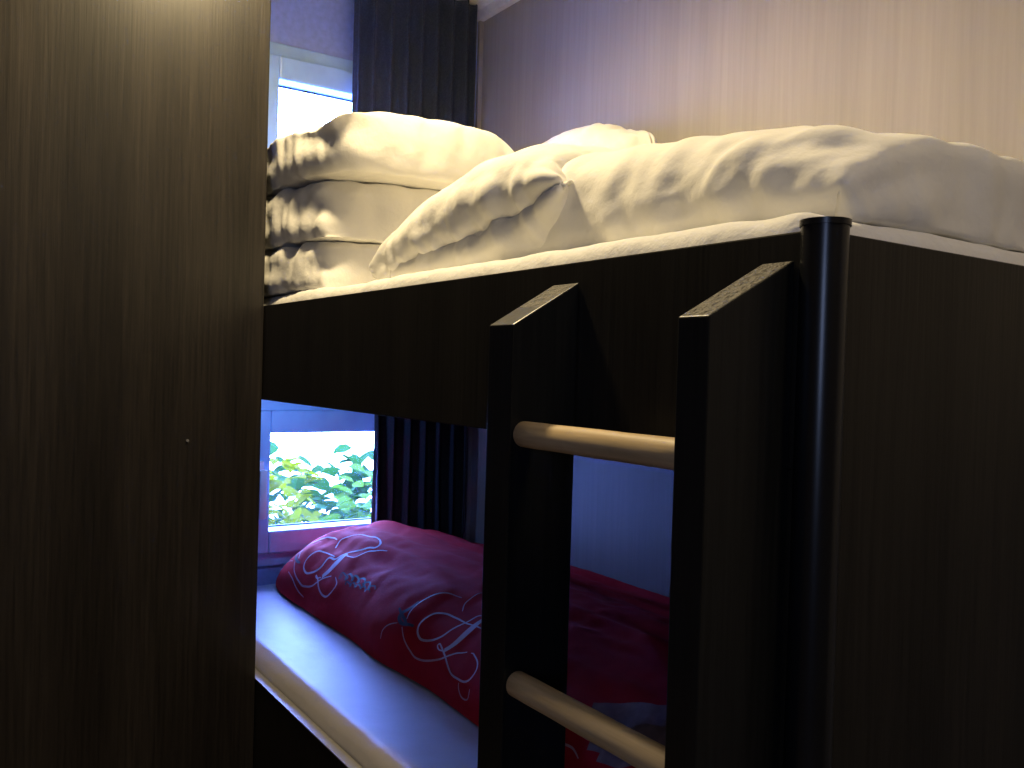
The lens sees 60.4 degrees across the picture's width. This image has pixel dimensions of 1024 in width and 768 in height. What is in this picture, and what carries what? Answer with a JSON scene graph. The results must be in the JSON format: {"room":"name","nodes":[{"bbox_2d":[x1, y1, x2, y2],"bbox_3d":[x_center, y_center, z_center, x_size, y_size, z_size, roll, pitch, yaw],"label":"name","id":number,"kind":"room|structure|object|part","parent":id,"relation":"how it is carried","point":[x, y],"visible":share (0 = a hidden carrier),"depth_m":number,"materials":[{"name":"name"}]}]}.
{"room":"bedroom","nodes":[
{"label":"bedroom","id":0,"kind":"room"},
{"bbox_2d":[257,0,477,585],"bbox_3d":[-1.307,-0.104,2.168,2.763,2.358,0.120,1,1,-34],"label":"wall","id":1,"kind":"structure","parent":0,"point":[326,27],"depth_m":2.56,"materials":[{"name":"paint"}]},
{"bbox_2d":[267,41,352,147],"bbox_3d":[-0.515,-0.637,2.619,0.595,0.655,0.141,1,1,-34],"label":"window","id":2,"kind":"structure","parent":1,"relation":"in","point":[290,68],"depth_m":2.54,"materials":[{"name":"white plastic"}]},
{"bbox_3d":[-0.531,-0.638,2.644,0.595,0.655,0.081,1,1,-34],"label":"frame","id":3,"kind":"part","parent":2,"relation":"part of","materials":[{"name":"white plastic"}]},
{"bbox_2d":[258,400,373,566],"bbox_3d":[-0.540,0.282,2.633,0.595,0.485,0.141,1,1,-34],"label":"window","id":4,"kind":"structure","parent":1,"relation":"in","point":[277,544],"depth_m":2.55,"materials":[{"name":"white plastic"}]},
{"bbox_3d":[-0.704,0.297,2.466,0.028,0.160,0.048,1,1,-34],"label":"handle","id":5,"kind":"part","parent":4,"relation":"part of","materials":[{"name":"white plastic"}]},
{"bbox_3d":[-0.557,0.281,2.658,0.595,0.485,0.081,1,1,-34],"label":"frame","id":6,"kind":"part","parent":4,"relation":"part of","materials":[{"name":"white plastic"}]},
{"bbox_2d":[371,414,466,537],"bbox_3d":[-0.295,0.301,2.729,0.336,0.488,0.071,1,1,-34],"label":"curtain","id":7,"kind":"object","parent":1,"relation":"hanging from","point":[419,467],"visible":0.72,"depth_m":2.73,"materials":[{"name":"grey fabric"}]},
{"bbox_2d":[457,0,494,10],"bbox_3d":[-0.270,-1.207,0.664,2.763,0.050,3.470,1,1,-34],"label":"ceiling","id":8,"kind":"structure","parent":0,"point":[481,3],"depth_m":2.79,"materials":[{"name":"white paint"}]},
{"bbox_2d":[352,0,477,126],"bbox_3d":[-0.303,-0.710,2.689,0.433,0.999,0.072,1,1,-34],"label":"curtain","id":9,"kind":"object","parent":8,"relation":"hanging from","point":[411,57],"visible":0.4,"depth_m":2.69,"materials":[{"name":"grey fabric"}]},
{"bbox_2d":[469,0,1023,543],"bbox_3d":[0.883,-0.033,1.484,0.100,2.358,3.670,1,1,-34],"label":"wall","id":10,"kind":"structure","parent":0,"point":[670,70],"depth_m":1.94,"materials":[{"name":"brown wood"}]},
{"bbox_2d":[464,21,483,540],"bbox_3d":[-0.133,-0.042,2.884,0.014,2.278,0.012,1,1,-34],"label":"trim","id":11,"kind":"structure","parent":10,"relation":"attached to","point":[480,23],"depth_m":2.88,"materials":[{"name":"brown wood"}]},
{"bbox_2d":[477,0,519,21],"bbox_3d":[0.864,-1.147,1.433,0.022,0.030,3.470,1,1,-34],"label":"trim","id":12,"kind":"structure","parent":10,"relation":"attached to","point":[496,6],"depth_m":2.79,"materials":[{"name":"white paint"}]},
{"bbox_3d":[-0.335,1.150,0.700,2.763,0.050,3.470,1,1,-34],"label":"floor","id":13,"kind":"structure","parent":0,"visible":0},
{"bbox_2d":[0,0,270,767],"bbox_3d":[-1.123,-0.067,1.834,1.016,2.304,0.634,1,1,-34],"label":"wardrobe","id":14,"kind":"object","parent":13,"relation":"on","point":[134,133],"visible":1,"depth_m":1.71,"materials":[{"name":"brown wood"}]},
{"bbox_2d":[253,216,1023,767],"bbox_3d":[0.044,0.481,1.799,0.906,1.275,2.025,1,1,-34],"label":"bunk bed","id":15,"kind":"object","parent":13,"relation":"on","point":[903,617],"visible":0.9,"depth_m":0.85,"materials":[{"name":"black wood"}]},
{"bbox_3d":[-0.335,0.794,1.573,0.018,0.314,1.992,1,1,-34],"label":"rail","id":16,"kind":"part","parent":15,"relation":"part of","materials":[{"name":"black wood"}]},
{"bbox_3d":[-0.311,-0.056,1.560,0.018,0.199,1.992,1,1,-34],"label":"rail","id":17,"kind":"part","parent":15,"relation":"part of","materials":[{"name":"black wood"}]},
{"bbox_3d":[0.488,0.415,1.943,0.012,0.748,1.692,1,1,-34],"label":"panel","id":18,"kind":"part","parent":15,"relation":"part of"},
{"bbox_2d":[477,261,793,767],"bbox_3d":[0.084,0.512,0.856,0.100,1.244,0.336,1,1,-34],"label":"ladder","id":19,"kind":"object","parent":15,"relation":"attached to","point":[727,455],"visible":1,"depth_m":0.73,"materials":[{"name":"brown wood"}]},
{"bbox_3d":[0.241,0.504,0.736,0.038,1.271,0.038,1,1,-34],"label":"corner post","id":20,"kind":"part","parent":15,"relation":"part of","materials":[{"name":"black plastic"}]},
{"bbox_3d":[0.054,-0.079,1.813,0.816,0.161,1.935,1,1,-34],"label":"mattress","id":21,"kind":"object","parent":15,"relation":"on","visible":0},
{"bbox_2d":[264,212,1023,305],"bbox_3d":[0.054,-0.157,1.807,0.858,0.043,1.980,1,1,-34],"label":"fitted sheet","id":22,"kind":"object","parent":21,"relation":"on","point":[730,231],"visible":0.09,"depth_m":0.93,"materials":[{"name":"white fabric"}]},
{"bbox_2d":[264,241,380,297],"bbox_3d":[-0.315,-0.243,2.162,0.654,0.105,0.731,1,1,-34],"label":"duvet","id":23,"kind":"object","parent":22,"relation":"on","point":[313,265],"visible":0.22,"depth_m":1.76,"materials":[{"name":"white fabric"}]},
{"bbox_2d":[265,181,439,251],"bbox_3d":[-0.311,-0.355,2.153,0.660,0.126,0.746,1,1,-34],"label":"duvet","id":24,"kind":"object","parent":23,"relation":"on","point":[324,211],"visible":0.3,"depth_m":1.76,"materials":[{"name":"white fabric"}]},
{"bbox_2d":[266,112,513,197],"bbox_3d":[-0.293,-0.487,2.142,0.675,0.147,0.837,1,1,-34],"label":"pillow","id":25,"kind":"object","parent":24,"relation":"on","point":[413,152],"visible":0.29,"depth_m":1.73,"materials":[{"name":"white fabric"}]},
{"bbox_2d":[369,143,621,279],"bbox_3d":[-0.015,-0.262,1.430,0.248,0.191,0.593,1,1,-34],"label":"pillow","id":26,"kind":"object","parent":22,"relation":"on","point":[531,182],"visible":0.63,"depth_m":1.27,"materials":[{"name":"white fabric"}]},
{"bbox_2d":[542,123,656,148],"bbox_3d":[0.141,-0.423,2.256,0.268,0.478,0.748,1,1,-34],"label":"pillow","id":27,"kind":"object","parent":22,"relation":"on","point":[597,134],"visible":0.12,"depth_m":2.09,"materials":[{"name":"white fabric"}]},
{"bbox_2d":[474,125,1023,253],"bbox_3d":[0.344,-0.243,1.450,0.805,0.164,1.045,1,1,-34],"label":"duvet","id":28,"kind":"object","parent":22,"relation":"on","point":[966,192],"visible":0.34,"depth_m":0.93,"materials":[{"name":"white fabric"}]},
{"bbox_3d":[0.029,0.693,1.830,0.826,0.151,1.940,1,1,-34],"label":"mattress","id":29,"kind":"object","parent":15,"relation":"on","visible":0},
{"bbox_2d":[255,584,478,767],"bbox_3d":[0.030,0.680,1.822,0.860,0.161,1.981,1,1,-34],"label":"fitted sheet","id":30,"kind":"object","parent":29,"relation":"on","point":[378,715],"visible":0.14,"depth_m":1.69,"materials":[{"name":"white fabric"}]},
{"bbox_2d":[276,520,669,767],"bbox_3d":[0.115,0.502,1.887,0.680,0.194,1.948,1,1,-34],"label":"duvet","id":31,"kind":"object","parent":30,"relation":"on","point":[410,597],"visible":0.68,"depth_m":1.82,"materials":[{"name":"fabric"}]},
{"label":"outside","id":32,"kind":"structure","parent":0,"visible":0},
{"bbox_2d":[270,469,372,523],"bbox_3d":[-2.450,1.005,5.376,10.000,0.020,6.410,1,1,-34],"label":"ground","id":33,"kind":"structure","parent":32,"point":[333,480],"depth_m":7.91,"materials":[{"name":"white"}]},
{"bbox_2d":[268,457,322,524],"bbox_3d":[-0.836,0.661,3.121,0.473,0.827,0.457,1,1,-34],"label":"shrub","id":34,"kind":"object","parent":33,"relation":"on","point":[274,484],"visible":0.09,"depth_m":3.06,"materials":[{"name":"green plant"}]},
{"bbox_2d":[268,441,339,524],"bbox_3d":[-0.982,0.644,3.599,0.589,0.838,0.556,1,1,-34],"label":"shrub","id":35,"kind":"object","parent":33,"relation":"on","point":[297,484],"visible":0.12,"depth_m":3.59,"materials":[{"name":"green plant"}]},
{"bbox_2d":[309,444,373,519],"bbox_3d":[-0.638,0.653,3.881,0.578,0.832,0.557,2,1,-5],"label":"shrub","id":36,"kind":"object","parent":33,"relation":"on","point":[356,475],"visible":0.1,"depth_m":3.82,"materials":[{"name":"green plant"}]},
{"bbox_2d":[319,463,372,520],"bbox_3d":[-0.552,0.689,3.330,0.475,0.781,0.505,1,1,-34],"label":"shrub","id":37,"kind":"object","parent":33,"relation":"on","point":[347,505],"visible":0.05,"depth_m":3.30,"materials":[{"name":"green plant"}]}
]}

